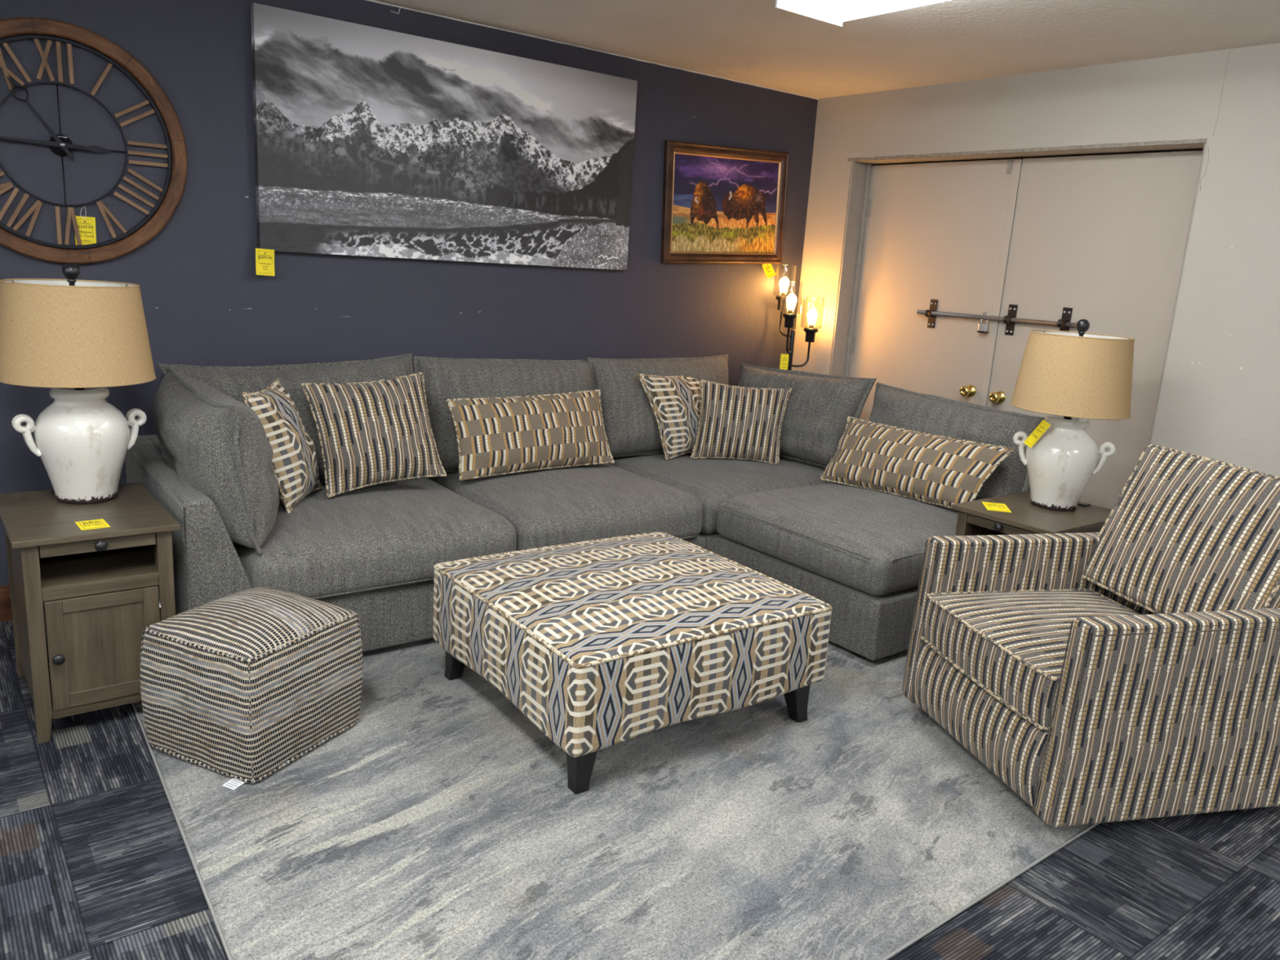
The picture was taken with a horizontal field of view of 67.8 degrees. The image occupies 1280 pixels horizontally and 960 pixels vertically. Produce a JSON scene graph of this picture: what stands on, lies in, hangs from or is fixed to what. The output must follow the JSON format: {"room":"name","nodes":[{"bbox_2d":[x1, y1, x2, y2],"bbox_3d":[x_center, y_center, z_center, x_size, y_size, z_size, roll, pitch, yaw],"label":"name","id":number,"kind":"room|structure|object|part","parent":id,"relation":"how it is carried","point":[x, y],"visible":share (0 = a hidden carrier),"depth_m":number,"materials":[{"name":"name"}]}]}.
{"room":"store","nodes":[
{"label":"store","id":0,"kind":"room"},
{"bbox_2d":[0,0,817,586],"bbox_3d":[-2.295,-0.697,3.529,9.100,2.480,0.150,-6,16,-37],"label":"wall","id":1,"kind":"structure","parent":0,"point":[205,302],"depth_m":4.00,"materials":[{"name":"paint"}]},
{"bbox_2d":[0,584,12,622],"bbox_3d":[-4.011,0.648,2.453,4.840,0.138,0.018,-6,16,-37],"label":"baseboard","id":2,"kind":"structure","parent":1,"relation":"attached to","point":[6,615],"depth_m":3.64,"materials":[{"name":"brown wood"}]},
{"bbox_2d":[0,17,187,263],"bbox_3d":[-2.079,-1.204,3.428,0.834,0.834,0.046,-6,16,-37],"label":"wall clock","id":3,"kind":"object","parent":1,"relation":"attached to","point":[60,144],"visible":0.99,"depth_m":3.49,"materials":[{"name":"brown wood"}]},
{"bbox_2d":[75,206,96,244],"bbox_3d":[-2.056,-0.942,3.534,0.068,0.146,0.007,-5,16,-37],"label":"price tag","id":4,"kind":"object","parent":3,"relation":"hanging from","point":[86,225],"visible":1,"depth_m":3.54,"materials":[{"name":"yellow paper"}]},
{"bbox_2d":[250,2,637,270],"bbox_3d":[-0.794,-1.478,4.362,1.862,0.933,0.039,-6,16,-37],"label":"print","id":5,"kind":"object","parent":1,"relation":"attached to","point":[370,141],"visible":1,"depth_m":4.24},
{"bbox_2d":[255,248,275,275],"bbox_3d":[-1.537,-0.893,3.911,0.078,0.108,0.011,-6,16,-37],"label":"price tag","id":6,"kind":"object","parent":5,"relation":"hanging from","point":[264,258],"visible":1,"depth_m":3.91,"materials":[{"name":"yellow paper"}]},
{"bbox_2d":[366,0,818,99],"bbox_3d":[-0.063,-2.118,4.777,2.800,0.006,0.005,-6,16,-37],"label":"trim","id":7,"kind":"structure","parent":1,"relation":"attached to","point":[366,0],"depth_m":4.61,"materials":[{"name":"white paint"}]},
{"bbox_2d":[660,140,789,263],"bbox_3d":[0.491,-1.540,5.357,0.931,0.670,0.034,-6,16,-37],"label":"framed picture","id":8,"kind":"object","parent":1,"relation":"attached to","point":[729,205],"visible":1,"depth_m":5.34,"materials":[{"name":"brown wood"}]},
{"bbox_2d":[671,153,778,253],"bbox_3d":[0.488,-1.541,5.361,0.783,0.510,0.001,-9,18,-36],"label":"painting","id":9,"kind":"object","parent":8,"relation":"attached to","point":[721,205],"depth_m":5.35},
{"bbox_2d":[762,263,776,278],"bbox_3d":[0.762,-1.240,5.623,0.096,0.099,0.031,-8,17,-41],"label":"price tag","id":10,"kind":"object","parent":8,"relation":"hanging from","point":[768,269],"visible":1,"depth_m":5.62,"materials":[{"name":"yellow paper"}]},
{"bbox_2d":[0,620,1279,959],"bbox_3d":[0.252,1.501,0.471,9.100,0.100,8.970,-6,16,-37],"label":"floor","id":11,"kind":"structure","parent":0,"point":[95,864],"depth_m":2.38,"materials":[{"name":"carpet"}]},
{"bbox_2d":[0,482,180,743],"bbox_3d":[-1.763,0.394,3.060,0.433,0.635,0.608,-7,16,-37],"label":"end table","id":12,"kind":"object","parent":11,"relation":"on","point":[82,602],"visible":0.84,"depth_m":2.87,"materials":[{"name":"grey wood"}]},
{"bbox_3d":[-2.066,0.364,3.165,0.042,0.608,0.042,-7,16,-37],"label":"leg","id":13,"kind":"part","parent":12,"relation":"part of","materials":[{"name":"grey wood"}]},
{"bbox_3d":[-1.912,0.389,2.957,0.014,0.542,0.476,-6,16,-37],"label":"panel","id":14,"kind":"part","parent":12,"relation":"part of","materials":[{"name":"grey wood"}]},
{"bbox_3d":[-1.751,0.476,2.770,0.042,0.608,0.042,-7,16,-37],"label":"leg","id":15,"kind":"part","parent":12,"relation":"part of","materials":[{"name":"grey wood"}]},
{"bbox_3d":[-1.931,0.315,3.268,0.305,0.542,0.012,-7,16,-37],"label":"panel","id":16,"kind":"part","parent":12,"relation":"part of","materials":[{"name":"brown wood"}]},
{"bbox_3d":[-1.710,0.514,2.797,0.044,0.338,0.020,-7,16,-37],"label":"door","id":17,"kind":"part","parent":12,"relation":"part of","materials":[{"name":"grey wood"}]},
{"bbox_3d":[-1.693,0.521,2.776,0.033,0.033,0.034,-7,16,-37],"label":"knob","id":18,"kind":"part","parent":12,"relation":"part of","materials":[{"name":"black metal"}]},
{"bbox_2d":[0,262,155,504],"bbox_3d":[-1.784,-0.306,3.032,0.440,0.750,0.440,-8,17,-41],"label":"table lamp","id":19,"kind":"object","parent":12,"relation":"on","point":[77,340],"visible":1,"depth_m":2.93,"materials":[{"name":"beige fabric"}]},
{"bbox_3d":[-1.775,-0.444,3.000,0.028,0.345,0.028,-8,17,-41],"label":"stem","id":20,"kind":"part","parent":19,"relation":"part of","materials":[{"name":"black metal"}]},
{"bbox_3d":[-1.774,-0.469,2.994,0.436,0.295,0.436,-8,17,-41],"label":"lamp shade","id":21,"kind":"part","parent":19,"relation":"part of","materials":[{"name":"beige fabric"}]},
{"bbox_2d":[11,386,146,504],"bbox_3d":[-1.796,-0.118,3.075,0.378,0.364,0.268,-6,16,-37],"label":"lamp base","id":22,"kind":"object","parent":19,"relation":"attached to","point":[82,441],"depth_m":2.99,"materials":[{"name":"white ceramic"}]},
{"bbox_2d":[74,519,110,530],"bbox_3d":[-1.632,0.132,2.842,0.076,0.001,0.098,-7,17,-40],"label":"price tag","id":23,"kind":"object","parent":12,"relation":"on","point":[97,523],"visible":1,"depth_m":2.84,"materials":[{"name":"yellow paper"}]},
{"bbox_3d":[-1.624,0.681,2.920,0.305,0.026,0.020,-7,16,-37],"label":"rail","id":24,"kind":"part","parent":12,"relation":"part of","materials":[{"name":"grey wood"}]},
{"bbox_3d":[-1.729,0.139,2.977,0.299,0.036,0.482,-7,16,-37],"label":"drawer","id":25,"kind":"part","parent":12,"relation":"part of","materials":[{"name":"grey wood"}]},
{"bbox_2d":[38,545,158,592],"bbox_3d":[-1.756,0.246,3.029,0.345,0.014,0.536,-7,16,-37],"label":"shelf","id":26,"kind":"object","parent":12,"relation":"attached to","point":[112,569],"depth_m":2.90,"materials":[{"name":"brown wood"}]},
{"bbox_3d":[-1.601,0.321,2.837,0.305,0.026,0.020,-7,16,-37],"label":"rail","id":27,"kind":"part","parent":12,"relation":"part of","materials":[{"name":"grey wood"}]},
{"bbox_3d":[-1.572,0.191,2.779,0.033,0.033,0.034,-7,16,-37],"label":"knob","id":28,"kind":"part","parent":12,"relation":"part of","materials":[{"name":"black metal"}]},
{"bbox_3d":[-1.599,0.357,2.840,0.211,0.040,0.018,-7,16,-37],"label":"door rail","id":29,"kind":"part","parent":12,"relation":"part of","materials":[{"name":"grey wood"}]},
{"bbox_3d":[-1.610,0.500,2.875,0.219,0.262,0.008,-7,16,-37],"label":"door panel","id":30,"kind":"part","parent":12,"relation":"part of","materials":[{"name":"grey wood"}]},
{"bbox_3d":[-1.618,0.645,2.907,0.211,0.044,0.018,-7,16,-37],"label":"door rail","id":31,"kind":"part","parent":12,"relation":"part of","materials":[{"name":"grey wood"}]},
{"bbox_3d":[-1.627,0.356,3.174,0.014,0.542,0.476,-7,16,-37],"label":"panel","id":32,"kind":"part","parent":12,"relation":"part of","materials":[{"name":"brown wood"}]},
{"bbox_3d":[-1.477,0.445,2.979,0.042,0.608,0.042,-7,16,-37],"label":"leg","id":33,"kind":"part","parent":12,"relation":"part of","materials":[{"name":"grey wood"}]},
{"bbox_2d":[124,353,1044,660],"bbox_3d":[-0.062,0.067,4.074,3.506,1.023,2.032,-6,16,-37],"label":"sectional sofa","id":34,"kind":"object","parent":11,"relation":"on","point":[372,552],"visible":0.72,"depth_m":3.91,"materials":[{"name":"grey fabric"}]},
{"bbox_3d":[-1.634,0.252,3.518,0.290,0.651,0.965,-6,16,-37],"label":"arm","id":35,"kind":"part","parent":34,"relation":"part of"},
{"bbox_2d":[151,370,279,548],"bbox_3d":[-1.496,-0.087,3.365,0.334,0.516,0.710,-6,16,-37],"label":"cushion","id":36,"kind":"object","parent":34,"relation":"on","point":[215,456],"depth_m":3.13,"materials":[{"name":"grey fabric"}]},
{"bbox_2d":[241,378,323,513],"bbox_3d":[-1.383,-0.140,3.693,0.232,0.473,0.361,2,13,-6],"label":"throw pillow","id":37,"kind":"object","parent":34,"relation":"on","point":[295,466],"visible":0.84,"depth_m":3.59,"materials":[{"name":"fabric"}]},
{"bbox_2d":[162,355,409,479],"bbox_3d":[-1.429,-0.251,4.014,1.020,0.522,0.317,-6,16,-37],"label":"cushion","id":38,"kind":"object","parent":34,"relation":"on","point":[232,381],"depth_m":3.92,"materials":[{"name":"grey fabric"}]},
{"bbox_2d":[301,371,446,497],"bbox_3d":[-1.080,-0.196,3.909,0.546,0.462,0.237,-6,16,-37],"label":"throw pillow","id":39,"kind":"object","parent":34,"relation":"on","point":[376,432],"visible":1,"depth_m":3.83,"materials":[{"name":"fabric"}]},
{"bbox_2d":[231,477,516,599],"bbox_3d":[-1.132,0.193,3.796,1.028,0.243,0.884,-6,16,-37],"label":"seat cushion","id":40,"kind":"object","parent":34,"relation":"on","point":[384,539],"depth_m":3.50,"materials":[{"name":"grey fabric"}]},
{"bbox_3d":[-1.213,0.409,3.896,1.064,0.227,0.970,-6,16,-37],"label":"rail","id":41,"kind":"part","parent":34,"relation":"part of","materials":[{"name":"grey fabric"}]},
{"bbox_3d":[-0.627,-0.026,4.815,3.455,0.600,0.105,-6,16,-37],"label":"frame","id":42,"kind":"part","parent":34,"relation":"part of","materials":[{"name":"grey fabric"}]},
{"bbox_2d":[417,358,592,470],"bbox_3d":[-0.628,-0.335,4.620,0.955,0.509,0.325,-6,16,-37],"label":"cushion","id":43,"kind":"object","parent":34,"relation":"on","point":[445,379],"depth_m":4.42,"materials":[{"name":"grey fabric"}]},
{"bbox_2d":[445,389,614,480],"bbox_3d":[-0.490,-0.224,4.473,0.860,0.354,0.208,-6,16,-37],"label":"throw pillow","id":44,"kind":"object","parent":34,"relation":"on","point":[501,435],"visible":1,"depth_m":4.38,"materials":[{"name":"fabric"}]},
{"bbox_2d":[433,463,702,551],"bbox_3d":[-0.339,0.105,4.391,0.983,0.243,0.886,-6,16,-37],"label":"seat cushion","id":45,"kind":"object","parent":34,"relation":"on","point":[544,508],"depth_m":4.15,"materials":[{"name":"grey fabric"}]},
{"bbox_2d":[590,356,728,455],"bbox_3d":[0.131,-0.409,5.165,0.930,0.501,0.296,-6,16,-37],"label":"cushion","id":46,"kind":"object","parent":34,"relation":"on","point":[630,424],"depth_m":4.94,"materials":[{"name":"grey fabric"}]},
{"bbox_2d":[636,373,700,460],"bbox_3d":[0.209,-0.348,5.083,0.564,0.450,0.189,-6,16,-37],"label":"throw pillow","id":47,"kind":"object","parent":34,"relation":"on","point":[674,402],"visible":0.74,"depth_m":4.99,"materials":[{"name":"fabric"}]},
{"bbox_3d":[-0.388,0.317,4.517,1.006,0.227,0.970,-6,16,-37],"label":"rail","id":48,"kind":"part","parent":34,"relation":"part of","materials":[{"name":"grey fabric"}]},
{"bbox_3d":[0.485,0.227,5.143,1.146,0.227,1.020,-6,16,-37],"label":"rail","id":49,"kind":"part","parent":34,"relation":"part of","materials":[{"name":"grey fabric"}]},
{"bbox_2d":[609,453,831,533],"bbox_3d":[0.502,0.014,5.035,1.146,0.229,0.871,-6,16,-37],"label":"seat cushion","id":50,"kind":"object","parent":34,"relation":"on","point":[713,481],"depth_m":4.79,"materials":[{"name":"grey fabric"}]},
{"bbox_2d":[689,379,791,465],"bbox_3d":[0.534,-0.303,5.037,0.505,0.413,0.187,5,13,4],"label":"throw pillow","id":51,"kind":"object","parent":34,"relation":"on","point":[735,422],"visible":1,"depth_m":4.99,"materials":[{"name":"fabric"}]},
{"bbox_2d":[738,364,871,466],"bbox_3d":[0.852,-0.363,5.177,0.289,0.474,0.854,-6,16,-37],"label":"cushion","id":52,"kind":"object","parent":34,"relation":"on","point":[819,406],"depth_m":4.98,"materials":[{"name":"grey fabric"}]},
{"bbox_3d":[1.079,0.433,4.379,1.152,0.243,0.956,-6,16,-37],"label":"rail","id":53,"kind":"part","parent":34,"relation":"part of","materials":[{"name":"grey fabric"}]},
{"bbox_2d":[716,482,958,595],"bbox_3d":[1.068,0.201,4.318,1.138,0.227,0.980,-6,16,-37],"label":"seat cushion","id":54,"kind":"object","parent":34,"relation":"on","point":[851,540],"depth_m":3.99,"materials":[{"name":"grey fabric"}]},
{"bbox_2d":[819,416,1014,508],"bbox_3d":[1.256,-0.070,4.425,0.224,0.322,0.914,-6,16,-37],"label":"throw pillow","id":55,"kind":"object","parent":34,"relation":"on","point":[940,470],"visible":0.94,"depth_m":4.34,"materials":[{"name":"fabric"}]},
{"bbox_2d":[868,384,1042,500],"bbox_3d":[1.449,-0.165,4.533,0.294,0.455,0.890,-6,16,-37],"label":"cushion","id":56,"kind":"object","parent":34,"relation":"on","point":[899,407],"depth_m":4.35,"materials":[{"name":"fabric"}]},
{"bbox_2d":[131,638,1100,959],"bbox_3d":[0.091,0.780,3.283,3.145,0.008,2.491,-6,16,-37],"label":"area rug","id":57,"kind":"object","parent":11,"relation":"on","point":[442,824],"visible":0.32,"depth_m":2.54,"materials":[{"name":"grey carpet"}]},
{"bbox_2d":[140,586,363,790],"bbox_3d":[-1.160,0.573,2.858,0.446,0.430,0.490,9,14,23],"label":"pouf","id":58,"kind":"object","parent":57,"relation":"on","point":[242,686],"visible":1,"depth_m":2.70,"materials":[{"name":"multicoloured fabric"}]},
{"bbox_3d":[-1.436,0.603,2.761,0.018,0.360,0.004,-1,14,-20],"label":"seam cord","id":59,"kind":"part","parent":58,"relation":"part of","materials":[{"name":"beige fabric"}]},
{"bbox_3d":[-1.145,0.420,2.832,0.418,0.014,0.441,9,14,23],"label":"seam cord","id":60,"kind":"part","parent":58,"relation":"part of","materials":[{"name":"beige fabric"}]},
{"bbox_3d":[-1.060,0.665,2.596,0.004,0.360,0.018,-1,14,-20],"label":"seam cord","id":61,"kind":"part","parent":58,"relation":"part of","materials":[{"name":"beige fabric"}]},
{"bbox_3d":[-1.167,0.770,2.914,0.421,0.017,0.444,9,14,23],"label":"seam cord","id":62,"kind":"part","parent":58,"relation":"part of","materials":[{"name":"beige fabric"}]},
{"bbox_3d":[-0.877,0.587,2.984,0.018,0.360,0.004,-1,14,-20],"label":"seam cord","id":63,"kind":"part","parent":58,"relation":"part of","materials":[{"name":"beige fabric"}]},
{"bbox_2d":[433,532,832,794],"bbox_3d":[-0.051,0.536,3.268,1.024,0.457,0.974,-6,16,-35],"label":"ottoman","id":64,"kind":"object","parent":57,"relation":"on","point":[601,643],"visible":1,"depth_m":2.95,"materials":[{"name":"fabric"}]},
{"bbox_3d":[-0.644,0.635,3.375,0.073,0.142,0.073,-6,16,-35],"label":"leg","id":65,"kind":"part","parent":64,"relation":"part of","materials":[{"name":"black wood"}]},
{"bbox_3d":[-0.170,0.813,2.737,0.073,0.142,0.073,-6,16,-35],"label":"leg","id":66,"kind":"part","parent":64,"relation":"part of","materials":[{"name":"black wood"}]},
{"bbox_3d":[0.523,0.742,3.232,0.073,0.142,0.073,-6,16,-35],"label":"leg","id":67,"kind":"part","parent":64,"relation":"part of","materials":[{"name":"black wood"}]},
{"bbox_2d":[901,444,1279,827],"bbox_3d":[1.538,0.428,3.005,1.068,0.982,0.833,0,13,-14],"label":"armchair","id":68,"kind":"object","parent":57,"relation":"on","point":[1129,669],"visible":1,"depth_m":2.74,"materials":[{"name":"fabric"}]},
{"bbox_3d":[1.043,0.732,2.957,0.086,0.240,0.664,0,13,-14],"label":"rail","id":69,"kind":"part","parent":68,"relation":"part of","materials":[{"name":"fabric"}]},
{"bbox_3d":[1.362,0.480,3.370,0.850,0.596,0.084,0,13,-14],"label":"arm","id":70,"kind":"part","parent":68,"relation":"part of","materials":[{"name":"fabric"}]},
{"bbox_2d":[921,590,1137,727],"bbox_3d":[1.335,0.522,2.977,0.662,0.186,0.658,0,13,-14],"label":"seat cushion","id":71,"kind":"object","parent":68,"relation":"on","point":[1011,645],"depth_m":2.92,"materials":[{"name":"fabric"}]},
{"bbox_3d":[1.915,0.348,3.079,0.100,0.660,0.750,21,8,-18],"label":"frame","id":72,"kind":"part","parent":68,"relation":"part of","materials":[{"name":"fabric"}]},
{"bbox_3d":[1.538,0.656,2.664,0.850,0.596,0.084,0,13,-14],"label":"arm","id":73,"kind":"part","parent":68,"relation":"part of","materials":[{"name":"fabric"}]},
{"bbox_2d":[1083,446,1279,613],"bbox_3d":[1.783,0.204,3.023,0.210,0.511,0.684,23,7,-18],"label":"cushion","id":74,"kind":"object","parent":68,"relation":"on","point":[1185,531],"depth_m":2.97,"materials":[{"name":"fabric"}]},
{"bbox_2d":[773,264,823,370],"bbox_3d":[0.870,-0.518,5.753,0.311,1.518,0.295,-6,16,-37],"label":"floor lamp","id":75,"kind":"object","parent":11,"relation":"on","point":[791,300],"visible":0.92,"depth_m":5.64,"materials":[{"name":"black metal"}]},
{"bbox_2d":[779,354,789,369],"bbox_3d":[0.823,-0.668,5.442,0.046,0.100,0.001,4,13,0],"label":"price tag","id":76,"kind":"object","parent":75,"relation":"attached to","point":[784,357],"visible":0.98,"depth_m":5.44,"materials":[{"name":"yellow paper"}]},
{"bbox_3d":[0.858,-1.159,5.675,0.061,0.091,0.061,-6,16,-37],"label":"bulb","id":77,"kind":"part","parent":75,"relation":"part of","materials":[{"name":"beige glass"}]},
{"bbox_3d":[0.873,-0.935,5.689,0.013,0.158,0.105,-6,16,-37],"label":"arm","id":78,"kind":"part","parent":75,"relation":"part of","materials":[{"name":"black metal"}]},
{"bbox_3d":[0.880,-0.823,5.606,0.013,0.158,0.105,9,14,22],"label":"arm","id":79,"kind":"part","parent":75,"relation":"part of","materials":[{"name":"black metal"}]},
{"bbox_3d":[0.875,-1.028,5.514,0.061,0.091,0.061,-6,16,-37],"label":"bulb","id":80,"kind":"part","parent":75,"relation":"part of","materials":[{"name":"beige glass"}]},
{"bbox_3d":[0.960,-0.751,5.688,0.105,0.158,0.013,2,13,-8],"label":"arm","id":81,"kind":"part","parent":75,"relation":"part of","materials":[{"name":"black metal"}]},
{"bbox_3d":[1.019,-0.964,5.645,0.061,0.091,0.061,-6,16,-37],"label":"bulb","id":82,"kind":"part","parent":75,"relation":"part of","materials":[{"name":"beige"}]},
{"bbox_2d":[951,490,1111,535],"bbox_3d":[1.576,0.420,3.861,0.608,0.635,0.433,-6,16,-37],"label":"end table","id":83,"kind":"object","parent":11,"relation":"on","point":[974,518],"visible":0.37,"depth_m":3.71,"materials":[{"name":"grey wood"}]},
{"bbox_3d":[1.274,0.417,3.849,0.042,0.608,0.042,-6,16,-37],"label":"leg","id":84,"kind":"part","parent":83,"relation":"part of","materials":[{"name":"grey wood"}]},
{"bbox_3d":[1.479,0.361,4.001,0.476,0.542,0.014,-6,16,-37],"label":"panel","id":85,"kind":"part","parent":83,"relation":"part of","materials":[{"name":"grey wood"}]},
{"bbox_2d":[981,501,1011,512],"bbox_3d":[1.414,0.107,3.783,0.090,0.001,0.140,6,13,9],"label":"price tag","id":86,"kind":"object","parent":83,"relation":"on","point":[989,506],"visible":1,"depth_m":3.78,"materials":[{"name":"yellow paper"}]},
{"bbox_3d":[1.365,0.180,3.627,0.034,0.033,0.033,-6,16,-37],"label":"knob","id":87,"kind":"part","parent":83,"relation":"part of","materials":[{"name":"black metal"}]},
{"bbox_3d":[1.570,0.161,3.783,0.482,0.036,0.299,-6,16,-37],"label":"drawer","id":88,"kind":"part","parent":83,"relation":"part of","materials":[{"name":"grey wood"}]},
{"bbox_2d":[1009,319,1134,511],"bbox_3d":[1.698,-0.259,3.782,0.440,0.750,0.440,9,14,23],"label":"table lamp","id":89,"kind":"object","parent":83,"relation":"on","point":[1071,377],"visible":0.95,"depth_m":3.66,"materials":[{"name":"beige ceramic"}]},
{"bbox_2d":[1023,419,1052,448],"bbox_3d":[1.567,-0.180,3.737,0.105,0.117,0.027,4,13,0],"label":"price tag","id":90,"kind":"object","parent":89,"relation":"hanging from","point":[1043,425],"visible":1,"depth_m":3.74,"materials":[{"name":"yellow paper"}]},
{"bbox_2d":[1013,414,1115,511],"bbox_3d":[1.687,-0.071,3.825,0.268,0.364,0.345,-6,16,-37],"label":"lamp base","id":91,"kind":"object","parent":89,"relation":"attached to","point":[1061,464],"depth_m":3.74,"materials":[{"name":"white ceramic"}]},
{"bbox_3d":[1.709,-0.422,3.744,0.436,0.295,0.436,9,14,23],"label":"lamp shade","id":92,"kind":"part","parent":89,"relation":"part of","materials":[{"name":"beige fabric"}]},
{"bbox_3d":[1.707,-0.398,3.749,0.028,0.345,0.028,9,14,23],"label":"stem","id":93,"kind":"part","parent":89,"relation":"part of","materials":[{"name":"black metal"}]},
{"bbox_3d":[1.801,0.092,3.945,0.043,0.006,0.110,-6,16,-37],"label":"charging panel","id":94,"kind":"part","parent":83,"relation":"part of","materials":[{"name":"black metal"}]},
{"bbox_3d":[1.695,0.439,3.725,0.476,0.542,0.014,-6,16,-37],"label":"panel","id":95,"kind":"part","parent":83,"relation":"part of","materials":[{"name":"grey wood"}]},
{"bbox_2d":[372,0,1279,98],"bbox_3d":[0.432,-0.982,-0.218,9.400,0.100,9.170,-6,16,-37],"label":"ceiling","id":96,"kind":"structure","parent":0,"point":[757,42],"depth_m":4.03,"materials":[{"name":"white paint"}]},
{"bbox_2d":[774,0,948,26],"bbox_3d":[0.983,-1.590,2.982,0.344,0.092,1.225,-6,16,-37],"label":"ceiling light","id":97,"kind":"object","parent":96,"relation":"attached to","point":[833,12],"visible":1,"depth_m":3.33,"materials":[{"name":"white plastic"}]},
{"bbox_2d":[791,43,1279,476],"bbox_3d":[3.734,-0.104,2.619,0.300,2.480,8.770,-6,16,-37],"label":"wall","id":98,"kind":"structure","parent":0,"point":[1220,397],"depth_m":4.12,"materials":[{"name":"beige paint"}]},
{"bbox_2d":[810,306,826,326],"bbox_3d":[1.075,-0.990,5.762,0.009,0.116,0.124,-6,16,-37],"label":"switch plate","id":99,"kind":"object","parent":98,"relation":"attached to","point":[820,321],"visible":0.65,"depth_m":5.74,"materials":[{"name":"plastic"}]},
{"bbox_2d":[818,317,822,322],"bbox_3d":[1.089,-0.964,5.744,0.004,0.028,0.032,-6,16,-37],"label":"socket","id":100,"kind":"object","parent":99,"relation":"attached to","point":[820,319],"depth_m":5.74,"materials":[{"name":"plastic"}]},
{"bbox_2d":[848,158,1022,421],"bbox_3d":[1.559,-0.703,5.403,0.117,2.099,0.969,-6,16,-37],"label":"door","id":101,"kind":"structure","parent":98,"relation":"in","point":[942,232],"depth_m":5.27,"materials":[{"name":"paint"}]},
{"bbox_3d":[1.760,-0.478,5.131,0.071,0.066,0.066,-6,16,-37],"label":"knob","id":102,"kind":"part","parent":101,"relation":"part of","materials":[{"name":"gold metal"}]},
{"bbox_2d":[916,298,1076,335],"bbox_3d":[1.854,-0.842,4.973,0.048,0.171,0.971,-6,16,-37],"label":"bolt","id":103,"kind":"object","parent":101,"relation":"attached to","point":[1064,323],"visible":0.8,"depth_m":4.92,"materials":[{"name":"metal"}]},
{"bbox_2d":[977,311,988,333],"bbox_3d":[1.812,-0.831,5.020,0.028,0.110,0.050,-6,16,-37],"label":"padlock","id":104,"kind":"object","parent":103,"relation":"hanging from","point":[982,327],"visible":1,"depth_m":5.01,"materials":[{"name":"silver metal"}]},
{"bbox_3d":[1.851,-0.842,4.970,0.023,0.033,0.971,-6,16,-37],"label":"rod","id":105,"kind":"part","parent":103,"relation":"part of","materials":[{"name":"grey metal"}]},
{"bbox_3d":[1.880,-1.595,4.855,0.010,0.070,0.024,-6,16,-37],"label":"latch plate","id":106,"kind":"part","parent":101,"relation":"part of","materials":[{"name":"paint"}]},
{"bbox_2d":[829,142,1206,444],"bbox_3d":[1.809,-0.599,5.026,0.199,2.118,1.922,-6,16,-37],"label":"trim","id":107,"kind":"structure","parent":98,"relation":"attached to","point":[860,175],"depth_m":5.61,"materials":[{"name":"paint"}]},
{"bbox_2d":[847,138,1207,161],"bbox_3d":[1.783,-1.631,4.734,0.008,0.021,1.952,-6,16,-37],"label":"trim","id":108,"kind":"structure","parent":98,"relation":"attached to","point":[1194,140],"depth_m":4.56,"materials":[{"name":"paint"}]},
{"bbox_2d":[875,149,1203,165],"bbox_3d":[1.896,-0.608,5.092,0.020,2.118,1.922,-6,16,-37],"label":"trim","id":109,"kind":"structure","parent":98,"relation":"attached to","point":[1197,149],"depth_m":4.74,"materials":[{"name":"grey metal"}]},
{"bbox_2d":[986,150,1203,509],"bbox_3d":[2.130,-0.497,4.675,0.117,2.099,0.924,-6,16,-37],"label":"door","id":110,"kind":"structure","parent":98,"relation":"in","point":[1102,237],"depth_m":4.53,"materials":[{"name":"paint"}]},
{"bbox_3d":[1.867,-0.432,4.995,0.071,0.066,0.066,-6,16,-37],"label":"knob","id":111,"kind":"part","parent":110,"relation":"part of","materials":[{"name":"gold metal"}]},
{"bbox_2d":[1200,49,1230,190],"bbox_3d":[2.384,-1.489,3.958,0.002,0.553,0.025,-6,16,-37],"label":"trim","id":112,"kind":"structure","parent":98,"relation":"attached to","point":[1229,50],"depth_m":3.96,"materials":[{"name":"paint"}]}
]}

